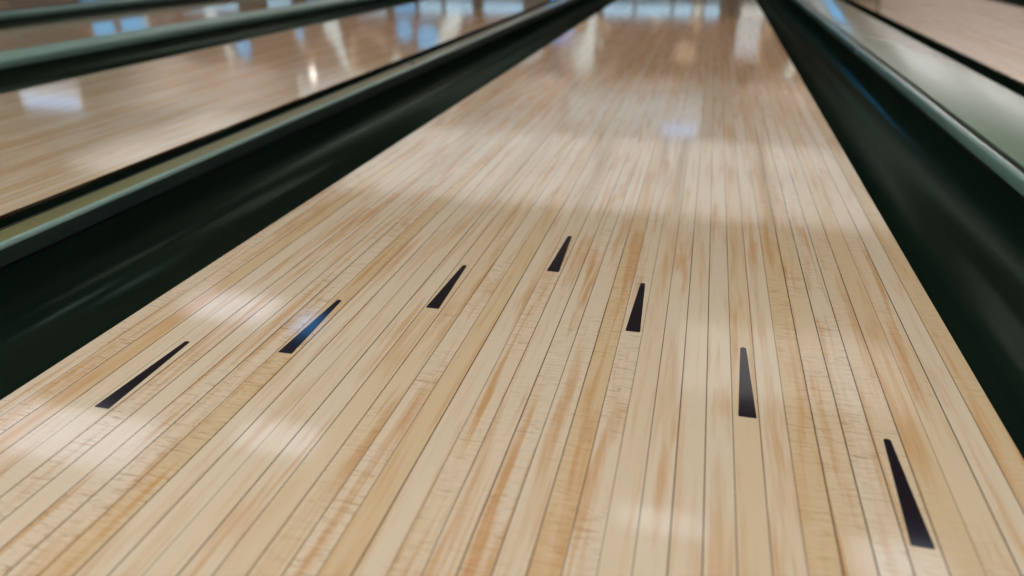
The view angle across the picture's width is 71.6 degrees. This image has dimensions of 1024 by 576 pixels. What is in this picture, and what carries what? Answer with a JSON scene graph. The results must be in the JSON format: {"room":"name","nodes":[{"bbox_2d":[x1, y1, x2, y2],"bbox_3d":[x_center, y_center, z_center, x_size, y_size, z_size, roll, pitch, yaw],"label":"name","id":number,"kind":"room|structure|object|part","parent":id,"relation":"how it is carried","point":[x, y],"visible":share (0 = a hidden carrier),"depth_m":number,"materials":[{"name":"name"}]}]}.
{"room":"sports facility","nodes":[
{"label":"sports facility","id":0,"kind":"room"},
{"bbox_3d":[-3.123,-1.485,4.434,28.000,0.100,25.400,6,27,13],"label":"floor","id":1,"kind":"structure","parent":0,"visible":0},
{"bbox_2d":[0,0,107,11],"bbox_3d":[-3.998,-2.652,6.587,1.060,0.100,18.300,6,27,13],"label":"lane","id":2,"kind":"object","parent":1,"relation":"on","point":[5,5],"visible":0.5,"depth_m":5.87,"materials":[{"name":"brown wood"}]},
{"bbox_2d":[0,0,167,19],"bbox_3d":[-2.657,-2.536,6.257,0.181,0.161,18.300,6,27,13],"label":"gutter","id":3,"kind":"object","parent":1,"relation":"on","point":[7,15],"visible":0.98,"depth_m":4.80,"materials":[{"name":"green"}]},
{"bbox_3d":[-2.658,-2.607,6.222,0.156,0.004,18.300,6,27,13],"label":"panel","id":4,"kind":"part","parent":3,"relation":"part of","materials":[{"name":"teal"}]},
{"bbox_2d":[0,0,222,29],"bbox_3d":[-2.473,-2.503,6.220,0.200,0.130,18.300,6,27,13],"label":"gutter","id":5,"kind":"object","parent":1,"relation":"on","point":[69,16],"visible":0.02,"depth_m":4.96,"materials":[{"name":"black plastic"}]},
{"bbox_2d":[0,0,316,51],"bbox_3d":[-1.892,-2.427,6.090,1.000,0.100,18.300,6,27,13],"label":"lane","id":6,"kind":"object","parent":1,"relation":"on","point":[44,34],"visible":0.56,"depth_m":4.44,"materials":[{"name":"brown wood"}]},
{"bbox_2d":[0,0,369,69],"bbox_3d":[-1.089,-2.369,5.886,0.221,0.161,18.300,6,27,13],"label":"divider","id":7,"kind":"object","parent":1,"relation":"on","point":[49,52],"visible":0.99,"depth_m":3.39,"materials":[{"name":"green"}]},
{"bbox_2d":[0,0,422,93],"bbox_3d":[-0.857,-2.330,5.838,0.260,0.130,18.300,6,27,13],"label":"gutter","id":8,"kind":"object","parent":1,"relation":"on","point":[27,76],"visible":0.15,"depth_m":3.42,"materials":[{"name":"black plastic"}]},
{"bbox_2d":[0,0,551,218],"bbox_3d":[-0.231,-2.250,5.697,1.033,0.100,18.300,6,27,13],"label":"lane","id":9,"kind":"object","parent":1,"relation":"on","point":[59,138],"visible":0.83,"depth_m":2.38,"materials":[{"name":"brown wood"}]},
{"bbox_2d":[0,0,557,228],"bbox_3d":[0.378,-2.198,5.546,0.226,0.130,18.300,6,27,13],"label":"gutter","id":10,"kind":"object","parent":1,"relation":"on","point":[29,212],"visible":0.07,"depth_m":1.81,"materials":[{"name":"black plastic"}]},
{"bbox_2d":[0,0,577,271],"bbox_3d":[0.517,-2.200,5.506,0.061,0.168,18.300,6,27,13],"label":"divider","id":11,"kind":"object","parent":1,"relation":"on","point":[24,239],"visible":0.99,"depth_m":1.44,"materials":[{"name":"black paint"}]},
{"bbox_2d":[0,0,615,399],"bbox_3d":[0.660,-2.168,5.480,0.236,0.130,18.300,6,27,13],"label":"gutter","id":12,"kind":"object","parent":1,"relation":"on","point":[54,302],"visible":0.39,"depth_m":1.40,"materials":[{"name":"black plastic"}]},
{"bbox_2d":[0,0,1023,575],"bbox_3d":[1.288,-2.087,5.339,1.061,0.100,18.300,6,27,13],"label":"lane","id":13,"kind":"object","parent":1,"relation":"on","point":[631,303],"visible":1,"depth_m":0.82,"materials":[{"name":"brown wood"}]},
{"bbox_2d":[755,0,1023,458],"bbox_3d":[1.915,-2.034,5.184,0.236,0.130,18.300,6,27,13],"label":"gutter","id":14,"kind":"object","parent":1,"relation":"on","point":[959,228],"visible":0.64,"depth_m":1.49,"materials":[{"name":"black plastic"}]},
{"bbox_2d":[792,0,1023,201],"bbox_3d":[2.159,-2.022,5.119,0.270,0.161,18.300,6,27,13],"label":"divider","id":15,"kind":"object","parent":1,"relation":"on","point":[985,118],"visible":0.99,"depth_m":2.02,"materials":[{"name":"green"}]},
{"bbox_3d":[2.284,-2.067,5.060,0.011,0.028,18.300,6,27,13],"label":"edge trim","id":16,"kind":"part","parent":15,"relation":"part of","materials":[{"name":"grey plastic"}]},
{"bbox_2d":[841,0,1023,96],"bbox_3d":[2.391,-1.983,5.071,0.210,0.130,18.300,6,27,13],"label":"gutter","id":17,"kind":"object","parent":1,"relation":"on","point":[1010,84],"visible":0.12,"depth_m":3.11,"materials":[{"name":"black plastic"}]},
{"bbox_2d":[851,0,1023,84],"bbox_3d":[2.984,-1.906,4.938,1.015,0.100,18.300,6,27,13],"label":"lane","id":18,"kind":"object","parent":1,"relation":"on","point":[990,33],"visible":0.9,"depth_m":3.92,"materials":[{"name":"brown wood"}]},
{"bbox_2d":[996,0,1023,6],"bbox_3d":[3.589,-1.855,4.788,0.235,0.130,18.300,6,27,13],"label":"gutter","id":19,"kind":"object","parent":1,"relation":"on","point":[1014,2],"visible":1,"depth_m":5.51,"materials":[{"name":"black plastic"}]}
]}

